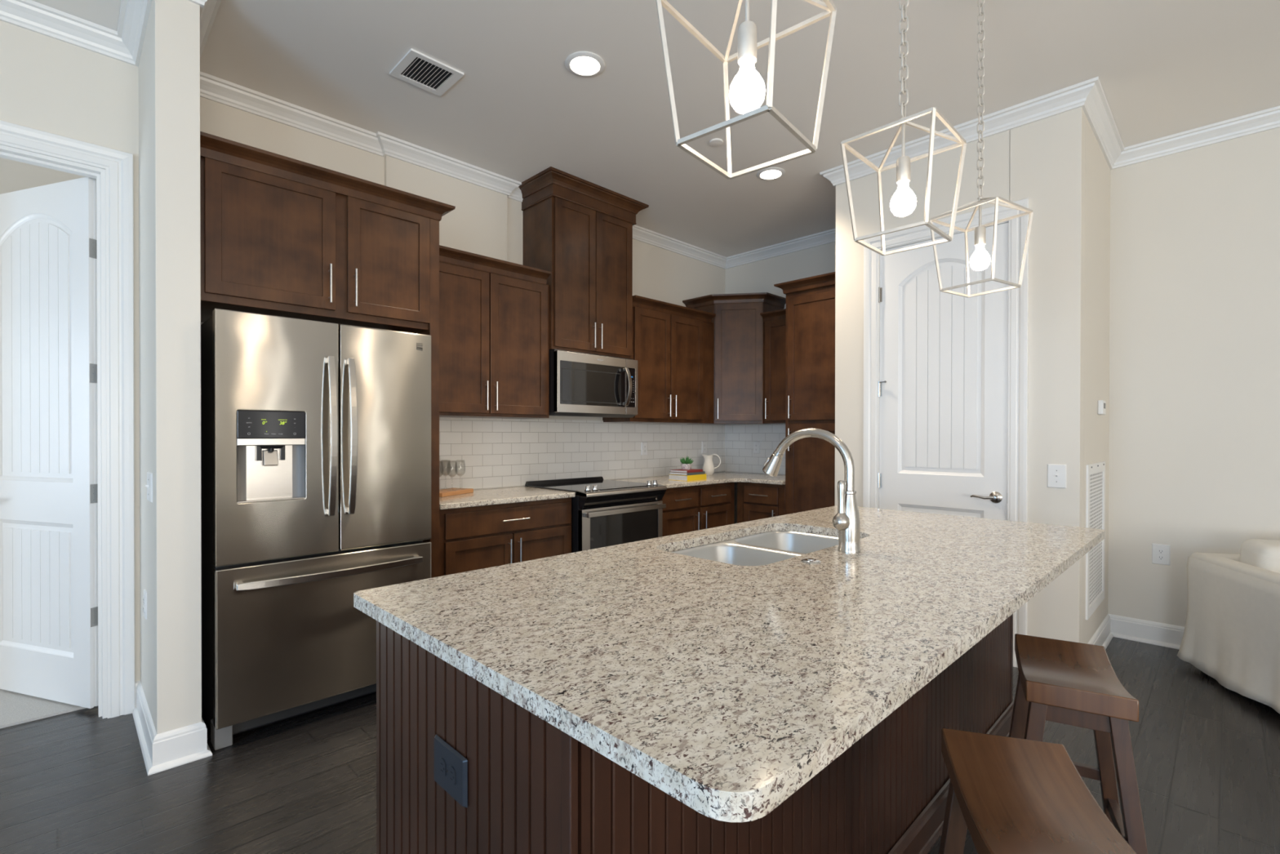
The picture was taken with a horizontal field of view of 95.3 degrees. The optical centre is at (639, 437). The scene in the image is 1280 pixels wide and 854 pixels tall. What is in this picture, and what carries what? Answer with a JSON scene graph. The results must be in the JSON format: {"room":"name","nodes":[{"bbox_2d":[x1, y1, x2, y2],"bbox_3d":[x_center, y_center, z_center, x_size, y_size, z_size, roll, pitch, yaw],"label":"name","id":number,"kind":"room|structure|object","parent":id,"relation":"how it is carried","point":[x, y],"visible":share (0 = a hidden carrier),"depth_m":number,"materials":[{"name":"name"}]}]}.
{"room":"kitchen","nodes":[
{"label":"kitchen","id":0,"kind":"room"},
{"bbox_2d":[0,20,140,681],"bbox_3d":[-3.514,-0.269,1.675,3.155,3.108,0.116,0,0,-45],"label":"wall","id":1,"kind":"structure","parent":0,"point":[47,84],"depth_m":2.60,"materials":[{"name":"beige paint"}]},
{"bbox_2d":[0,120,134,718],"bbox_3d":[-3.031,-0.017,2.656,1.050,2.595,0.878,0,0,-45],"label":"door","id":2,"kind":"structure","parent":1,"relation":"in","point":[67,542],"depth_m":2.74,"materials":[{"name":"white paint"}]},
{"bbox_2d":[137,0,201,733],"bbox_3d":[-2.092,-0.272,2.580,0.140,3.108,0.786,0,0,-45],"label":"wall","id":3,"kind":"structure","parent":0,"point":[169,67],"depth_m":2.31,"materials":[{"name":"beige paint"}]},
{"bbox_2d":[142,589,146,619],"bbox_3d":[-2.156,0.727,2.542,0.009,0.120,0.080,0,0,-45],"label":"wall outlet","id":4,"kind":"object","parent":3,"relation":"attached to","point":[144,597],"visible":1,"depth_m":2.52,"materials":[{"name":"white plastic"}]},
{"bbox_2d":[145,471,152,502],"bbox_3d":[-2.018,0.203,2.394,0.017,0.120,0.160,0,0,-45],"label":"light switch","id":5,"kind":"object","parent":3,"relation":"attached to","point":[149,475],"visible":1,"depth_m":2.37,"materials":[{"name":"white plastic"}]},
{"bbox_2d":[132,613,1184,775],"bbox_3d":[1.001,1.230,0.367,7.734,0.136,8.104,0,0,-45],"label":"baseboard","id":6,"kind":"structure","parent":3,"relation":"attached to","point":[166,750],"depth_m":2.45,"materials":[{"name":"white paint"}]},
{"bbox_2d":[200,97,724,489],"bbox_3d":[-0.754,-0.280,4.515,4.764,3.108,0.153,0,0,-45],"label":"wall","id":7,"kind":"structure","parent":0,"point":[659,273],"depth_m":3.94,"materials":[{"name":"beige paint"}]},
{"bbox_2d":[0,0,523,202],"bbox_3d":[-2.462,-1.778,2.151,5.330,0.091,0.864,0,0,-45],"label":"trim","id":8,"kind":"structure","parent":7,"relation":"attached to","point":[125,44],"depth_m":3.01,"materials":[{"name":"white paint"}]},
{"bbox_2d":[200,131,455,333],"bbox_3d":[-1.664,-0.930,3.062,1.141,0.684,0.691,0,0,-45],"label":"upper cabinet","id":9,"kind":"object","parent":7,"relation":"attached to","point":[282,236],"visible":0.97,"depth_m":2.77,"materials":[{"name":"brown wood"}]},
{"bbox_2d":[439,244,551,418],"bbox_3d":[-1.062,-0.635,3.853,0.948,1.000,0.416,0,0,-45],"label":"upper cabinet","id":10,"kind":"object","parent":7,"relation":"attached to","point":[494,313],"visible":0.8,"depth_m":3.75,"materials":[{"name":"brown wood"}]},
{"bbox_2d":[439,417,724,489],"bbox_3d":[-0.327,0.110,4.871,3.421,0.500,0.010,0,0,-45],"label":"backsplash","id":11,"kind":"structure","parent":7,"relation":"attached to","point":[475,453],"depth_m":4.57,"materials":[{"name":"white tile"}]},
{"bbox_2d":[518,166,648,359],"bbox_3d":[-0.428,-1.226,4.443,0.946,1.212,0.462,0,0,-45],"label":"upper cabinet","id":12,"kind":"object","parent":7,"relation":"attached to","point":[578,230],"visible":0.98,"depth_m":4.27,"materials":[{"name":"brown wood"}]},
{"bbox_2d":[549,349,637,417],"bbox_3d":[-0.412,-0.386,4.428,0.780,0.462,0.501,0,0,-45],"label":"microwave","id":13,"kind":"object","parent":12,"relation":"attached to","point":[585,384],"visible":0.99,"depth_m":4.26,"materials":[{"name":"silver metal"}]},
{"bbox_2d":[641,441,647,455],"bbox_3d":[0.043,0.102,5.222,0.075,0.118,0.009,0,0,-45],"label":"wall outlet","id":14,"kind":"object","parent":7,"relation":"attached to","point":[644,445],"visible":1,"depth_m":5.22,"materials":[{"name":"white plastic"}]},
{"bbox_2d":[602,295,715,423],"bbox_3d":[0.208,-0.626,5.122,1.070,0.996,0.396,0,0,-45],"label":"upper cabinet","id":15,"kind":"object","parent":7,"relation":"attached to","point":[673,344],"visible":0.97,"depth_m":4.96,"materials":[{"name":"brown wood"}]},
{"bbox_2d":[702,441,706,453],"bbox_3d":[0.644,0.099,5.816,0.075,0.118,0.009,0,0,-45],"label":"wall outlet","id":16,"kind":"object","parent":7,"relation":"attached to","point":[704,443],"visible":1,"depth_m":5.81,"materials":[{"name":"white plastic"}]},
{"bbox_2d":[0,0,1279,257],"bbox_3d":[-0.513,-1.867,1.295,9.100,0.100,11.820,0,0,-45],"label":"ceiling","id":17,"kind":"structure","parent":0,"point":[1163,68],"depth_m":2.92,"materials":[{"name":"white paint"}]},
{"bbox_2d":[389,48,464,96],"bbox_3d":[-1.068,-1.821,2.925,0.270,0.010,0.262,0,0,-45],"label":"ceiling vent","id":18,"kind":"object","parent":17,"relation":"in","point":[420,70],"visible":1,"depth_m":2.92,"materials":[{"name":"white metal"}]},
{"bbox_2d":[564,51,604,77],"bbox_3d":[-0.268,-1.820,2.856,0.196,0.010,0.196,0,0,-45],"label":"recessed light","id":19,"kind":"object","parent":17,"relation":"in","point":[580,64],"visible":1,"depth_m":2.85,"materials":[{"name":"white paint"}]},
{"bbox_2d":[709,137,723,146],"bbox_3d":[0.473,-1.821,3.608,0.086,0.013,0.086,0,0,-45],"label":"sprinkler cover","id":20,"kind":"object","parent":17,"relation":"attached to","point":[714,142],"visible":1,"depth_m":3.60,"materials":[{"name":"white paint"}]},
{"bbox_2d":[655,0,836,179],"bbox_3d":[0.218,-1.200,1.181,0.270,1.230,0.270,0,0,39],"label":"lantern pendant","id":21,"kind":"object","parent":17,"relation":"hanging from","point":[746,95],"visible":1,"depth_m":1.17,"materials":[{"name":"silver metal"}]},
{"bbox_2d":[737,21,756,65],"bbox_3d":[0.218,-0.797,1.183,0.039,0.070,0.039,0,0,39],"label":"socket","id":22,"kind":"object","parent":21,"relation":"attached to","point":[747,30],"depth_m":1.17,"materials":[{"name":"silver metal"}]},
{"bbox_2d":[755,167,785,180],"bbox_3d":[0.908,-1.824,4.048,0.196,0.010,0.196,0,0,-45],"label":"recessed light","id":23,"kind":"object","parent":17,"relation":"in","point":[770,173],"visible":0.98,"depth_m":4.04,"materials":[{"name":"white paint"}]},
{"bbox_2d":[840,0,966,255],"bbox_3d":[0.789,-1.202,1.744,0.270,1.230,0.270,0,0,-45],"label":"lantern pendant","id":24,"kind":"object","parent":17,"relation":"hanging from","point":[904,201],"visible":1,"depth_m":1.74,"materials":[{"name":"silver metal"}]},
{"bbox_2d":[896,155,910,184],"bbox_3d":[0.788,-0.799,1.746,0.039,0.070,0.039,0,0,-45],"label":"socket","id":25,"kind":"object","parent":24,"relation":"attached to","point":[903,163],"depth_m":1.73,"materials":[{"name":"silver metal"}]},
{"bbox_2d":[928,0,1033,297],"bbox_3d":[1.356,-1.205,2.323,0.270,1.230,0.270,0,0,-32],"label":"lantern pendant","id":26,"kind":"object","parent":17,"relation":"hanging from","point":[980,260],"visible":1,"depth_m":2.31,"materials":[{"name":"silver metal"}]},
{"bbox_2d":[974,226,986,245],"bbox_3d":[1.355,-0.801,2.325,0.039,0.070,0.039,0,0,-32],"label":"socket","id":27,"kind":"object","parent":26,"relation":"attached to","point":[980,231],"depth_m":2.31,"materials":[{"name":"silver metal"}]},
{"bbox_2d":[0,636,1279,853],"bbox_3d":[-0.339,1.309,1.487,8.600,0.062,11.820,0,0,-45],"label":"floor","id":28,"kind":"structure","parent":0,"point":[1206,753],"depth_m":2.20,"materials":[{"name":"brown wood"}]},
{"bbox_2d":[200,308,431,750],"bbox_3d":[-1.638,0.375,2.922,0.906,1.812,0.859,0,0,-45],"label":"refrigerator","id":29,"kind":"object","parent":28,"relation":"on","point":[316,436],"visible":0.97,"depth_m":2.58,"materials":[{"name":"grey metal"}]},
{"bbox_2d":[416,217,439,577],"bbox_3d":[-1.346,0.040,3.428,0.054,2.478,0.629,0,0,-45],"label":"end panel","id":30,"kind":"object","parent":28,"relation":"on","point":[433,326],"visible":0.23,"depth_m":3.20,"materials":[{"name":"brown wood"}]},
{"bbox_2d":[439,497,571,576],"bbox_3d":[-0.983,0.839,3.777,0.945,0.878,0.648,0,0,-45],"label":"base cabinet","id":31,"kind":"object","parent":28,"relation":"on","point":[485,536],"visible":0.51,"depth_m":3.52,"materials":[{"name":"brown wood"}]},
{"bbox_2d":[439,486,575,509],"bbox_3d":[-0.987,0.382,3.778,0.944,0.032,0.636,0,0,-45],"label":"countertop","id":32,"kind":"structure","parent":31,"relation":"on","point":[480,497],"depth_m":3.65,"materials":[{"name":"beige stone"}]},
{"bbox_2d":[439,487,473,497],"bbox_3d":[-1.232,0.352,3.747,0.165,0.026,0.320,0,0,19],"label":"serving board","id":33,"kind":"object","parent":32,"relation":"on","point":[448,491],"visible":0.71,"depth_m":3.73,"materials":[{"name":"brown wood"}]},
{"bbox_2d":[524,476,666,552],"bbox_3d":[-0.330,0.788,4.347,0.777,0.935,0.738,0,0,-45],"label":"range","id":34,"kind":"object","parent":28,"relation":"on","point":[605,513],"visible":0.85,"depth_m":4.09,"materials":[{"name":"silver metal"}]},
{"bbox_2d":[526,480,652,493],"bbox_3d":[-0.354,0.364,4.369,0.777,0.022,0.590,0,0,-45],"label":"cooktop","id":35,"kind":"object","parent":34,"relation":"in","point":[572,486],"depth_m":4.37,"materials":[{"name":"black glass"}]},
{"bbox_2d":[376,613,1013,853],"bbox_3d":[0.495,0.849,1.998,2.498,0.879,0.832,0,0,-45],"label":"kitchen island","id":36,"kind":"object","parent":28,"relation":"on","point":[534,788],"visible":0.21,"depth_m":1.23,"materials":[{"name":"brown wood"}]},
{"bbox_2d":[434,734,467,807],"bbox_3d":[-0.365,0.637,1.116,0.009,0.090,0.130,0,0,-45],"label":"island outlet","id":37,"kind":"object","parent":36,"relation":"attached to","point":[451,767],"visible":1,"depth_m":1.10,"materials":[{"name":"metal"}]},
{"bbox_2d":[438,757,446,776],"bbox_3d":[-0.381,0.637,1.128,0.004,0.034,0.027,0,0,-45],"label":"receptacle","id":38,"kind":"object","parent":37,"relation":"attached to","point":[442,761],"depth_m":1.13,"materials":[{"name":"plastic"}]},
{"bbox_2d":[448,765,456,785],"bbox_3d":[-0.353,0.637,1.101,0.004,0.034,0.027,0,0,-45],"label":"receptacle","id":39,"kind":"object","parent":37,"relation":"attached to","point":[451,769],"depth_m":1.10,"materials":[{"name":"plastic"}]},
{"bbox_2d":[353,505,1104,822],"bbox_3d":[0.601,0.394,1.907,2.534,0.033,1.151,0,0,-45],"label":"island countertop","id":40,"kind":"structure","parent":36,"relation":"on","point":[726,688],"depth_m":1.14,"materials":[{"name":"stone"}]},
{"bbox_2d":[670,530,838,565],"bbox_3d":[0.472,0.509,2.128,0.860,0.200,0.470,0,0,-45],"label":"sink","id":41,"kind":"object","parent":40,"relation":"in","point":[766,548],"visible":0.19,"depth_m":2.23,"materials":[{"name":"silver metal"}]},
{"bbox_2d":[800,558,820,564],"bbox_3d":[0.519,0.373,1.770,0.058,0.010,0.058,0,0,-45],"label":"cap","id":42,"kind":"object","parent":40,"relation":"on","point":[811,561],"visible":1,"depth_m":1.76,"materials":[{"name":"silver metal"}]},
{"bbox_2d":[762,427,860,553],"bbox_3d":[0.583,0.172,2.023,0.100,0.409,0.358,0,0,-45],"label":"faucet","id":43,"kind":"object","parent":40,"relation":"on","point":[846,521],"visible":1,"depth_m":1.92,"materials":[{"name":"silver metal"}]},
{"bbox_2d":[659,482,734,536],"bbox_3d":[0.282,0.834,5.026,1.045,0.878,0.648,0,0,-45],"label":"base cabinet","id":44,"kind":"object","parent":28,"relation":"on","point":[700,507],"visible":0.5,"depth_m":4.81,"materials":[{"name":"brown wood"}]},
{"bbox_2d":[614,471,785,488],"bbox_3d":[0.667,0.377,5.096,1.685,0.032,1.086,0,0,-45],"label":"countertop","id":45,"kind":"structure","parent":44,"relation":"on","point":[717,477],"depth_m":5.04,"materials":[{"name":"beige stone"}]},
{"bbox_2d":[668,473,706,480],"bbox_3d":[0.409,0.338,4.990,0.201,0.048,0.268,0,0,42],"label":"book","id":46,"kind":"object","parent":45,"relation":"on","point":[672,477],"visible":0.9,"depth_m":4.90,"materials":[{"name":"yellow paper"}]},
{"bbox_2d":[669,471,705,475],"bbox_3d":[0.405,0.304,4.990,0.191,0.024,0.255,0,0,41],"label":"book","id":47,"kind":"object","parent":46,"relation":"on","point":[703,472],"visible":0.82,"depth_m":4.91,"materials":[{"name":"grey paper"}]},
{"bbox_2d":[670,468,702,472],"bbox_3d":[0.399,0.284,4.972,0.181,0.020,0.225,0,0,41],"label":"book","id":48,"kind":"object","parent":47,"relation":"on","point":[691,470],"visible":0.9,"depth_m":4.92,"materials":[{"name":"red paper"}]},
{"bbox_2d":[680,456,693,469],"bbox_3d":[0.402,0.215,4.991,0.124,0.119,0.108,0,0,12],"label":"potted succulent","id":49,"kind":"object","parent":48,"relation":"on","point":[686,464],"visible":1,"depth_m":4.96,"materials":[{"name":"plant"}]},
{"bbox_2d":[680,463,691,469],"bbox_3d":[0.398,0.249,4.998,0.096,0.050,0.096,0,0,-45],"label":"pot","id":50,"kind":"object","parent":49,"relation":"on","point":[684,466],"depth_m":4.96,"materials":[{"name":"ceramic"}]},
{"bbox_2d":[701,453,720,475],"bbox_3d":[0.678,0.258,5.592,0.176,0.202,0.116,0,0,27],"label":"ceramic jug","id":51,"kind":"object","parent":45,"relation":"on","point":[708,467],"visible":0.92,"depth_m":5.56,"materials":[{"name":"white ceramic"}]},
{"bbox_2d":[737,482,785,523],"bbox_3d":[1.238,0.834,5.243,0.668,0.878,0.488,0,0,-45],"label":"base cabinet","id":52,"kind":"object","parent":28,"relation":"on","point":[755,501],"visible":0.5,"depth_m":5.03,"materials":[{"name":"brown wood"}]},
{"bbox_2d":[773,271,835,514],"bbox_3d":[1.620,0.004,4.833,0.695,2.544,0.746,0,0,-45],"label":"pantry cabinet","id":53,"kind":"object","parent":28,"relation":"on","point":[810,353],"visible":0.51,"depth_m":4.69,"materials":[{"name":"brown wood"}]},
{"bbox_2d":[938,728,1137,853],"bbox_3d":[0.739,0.979,1.094,0.338,0.629,0.438,0,0,17],"label":"stool","id":54,"kind":"object","parent":28,"relation":"on","point":[1012,795],"visible":1,"depth_m":1.13,"materials":[{"name":"brown wood"}]},
{"bbox_2d":[1008,633,1147,853],"bbox_3d":[1.262,0.976,1.723,0.338,0.629,0.438,0,0,29],"label":"stool","id":55,"kind":"object","parent":28,"relation":"on","point":[1073,683],"visible":0.77,"depth_m":1.61,"materials":[{"name":"brown wood"}]},
{"bbox_2d":[1177,538,1279,713],"bbox_3d":[3.349,0.908,2.738,0.891,0.760,1.010,0,0,15],"label":"sofa","id":56,"kind":"object","parent":28,"relation":"on","point":[1231,634],"visible":1,"depth_m":2.93,"materials":[{"name":"white fabric"}]},
{"bbox_2d":[1239,538,1279,573],"bbox_3d":[3.402,0.698,2.930,0.570,0.330,0.200,0,8,15],"label":"cushion","id":57,"kind":"object","parent":56,"relation":"on","point":[1260,553],"depth_m":2.94,"materials":[{"name":"white fabric"}]},
{"bbox_2d":[724,241,835,523],"bbox_3d":[1.552,-0.282,5.484,0.120,3.108,2.015,0,0,-45],"label":"wall","id":58,"kind":"structure","parent":0,"point":[760,276],"depth_m":5.62,"materials":[{"name":"beige paint"}]},
{"bbox_2d":[682,292,786,424],"bbox_3d":[0.912,-0.718,5.563,0.674,1.181,0.756,0,0,-45],"label":"upper cabinet","id":59,"kind":"object","parent":58,"relation":"attached to","point":[738,322],"visible":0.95,"depth_m":5.36,"materials":[{"name":"brown wood"}]},
{"bbox_2d":[724,423,785,475],"bbox_3d":[1.272,0.108,5.676,0.010,0.500,1.090,0,0,-45],"label":"backsplash","id":60,"kind":"structure","parent":58,"relation":"attached to","point":[740,456],"depth_m":5.83,"materials":[{"name":"white tile"}]},
{"bbox_2d":[760,308,786,423],"bbox_3d":[1.369,-0.627,5.295,0.400,0.999,0.390,0,0,-45],"label":"upper cabinet","id":61,"kind":"object","parent":58,"relation":"attached to","point":[775,322],"visible":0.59,"depth_m":5.24,"materials":[{"name":"brown wood"}]},
{"bbox_2d":[835,106,1085,643],"bbox_3d":[1.872,-0.273,3.591,0.116,3.110,1.369,0,0,-45],"label":"wall","id":62,"kind":"structure","parent":0,"point":[1042,162],"depth_m":3.19,"materials":[{"name":"beige paint"}]},
{"bbox_2d":[862,198,1029,667],"bbox_3d":[1.844,-0.018,3.580,0.172,2.600,0.927,0,0,-45],"label":"door","id":63,"kind":"structure","parent":62,"relation":"in","point":[945,402],"depth_m":3.53,"materials":[{"name":"white paint"}]},
{"bbox_2d":[632,76,1279,269],"bbox_3d":[0.994,-1.764,0.409,7.799,0.091,8.200,0,0,-45],"label":"trim","id":64,"kind":"structure","parent":62,"relation":"attached to","point":[1089,95],"depth_m":3.49,"materials":[{"name":"white paint"}]},
{"bbox_2d":[1047,463,1066,488],"bbox_3d":[2.235,0.208,3.131,0.017,0.128,0.085,0,0,-45],"label":"light switch","id":65,"kind":"object","parent":62,"relation":"attached to","point":[1056,473],"visible":1,"depth_m":3.13,"materials":[{"name":"white plastic"}]},
{"bbox_2d":[1082,116,1110,643],"bbox_3d":[2.723,-0.271,3.551,1.040,3.108,0.116,0,0,-45],"label":"wall","id":66,"kind":"structure","parent":0,"point":[1097,171],"depth_m":3.42,"materials":[{"name":"beige paint"}]},
{"bbox_2d":[1085,461,1105,619],"bbox_3d":[2.667,0.575,3.410,0.615,0.850,0.013,0,0,-45],"label":"air vent","id":67,"kind":"object","parent":66,"relation":"in","point":[1095,472],"visible":0.89,"depth_m":3.41,"materials":[{"name":"white metal"}]},
{"bbox_2d":[1097,400,1106,414],"bbox_3d":[2.764,-0.178,3.491,0.110,0.084,0.028,0,0,-45],"label":"thermostat","id":68,"kind":"object","parent":66,"relation":"attached to","point":[1101,403],"visible":1,"depth_m":3.46,"materials":[{"name":"white plastic"}]},
{"bbox_2d":[1107,127,1279,626],"bbox_3d":[4.910,-0.260,1.992,0.120,3.108,5.176,0,0,-45],"label":"wall","id":69,"kind":"structure","parent":0,"point":[1194,440],"depth_m":3.51,"materials":[{"name":"beige paint"}]},
{"bbox_2d":[1151,543,1170,564],"bbox_3d":[3.224,0.724,3.611,0.009,0.125,0.085,0,0,-45],"label":"wall outlet","id":70,"kind":"object","parent":69,"relation":"attached to","point":[1161,553],"visible":1,"depth_m":3.61,"materials":[{"name":"white plastic"}]},
{"bbox_2d":[1157,548,1164,553],"bbox_3d":[3.223,0.704,3.609,0.004,0.027,0.034,0,0,-45],"label":"receptacle","id":71,"kind":"object","parent":70,"relation":"attached to","point":[1159,550],"depth_m":3.61,"materials":[{"name":"white plastic"}]},
{"bbox_2d":[1157,555,1164,559],"bbox_3d":[3.223,0.743,3.610,0.004,0.027,0.034,0,0,-45],"label":"receptacle","id":72,"kind":"object","parent":70,"relation":"attached to","point":[1159,557],"depth_m":3.61,"materials":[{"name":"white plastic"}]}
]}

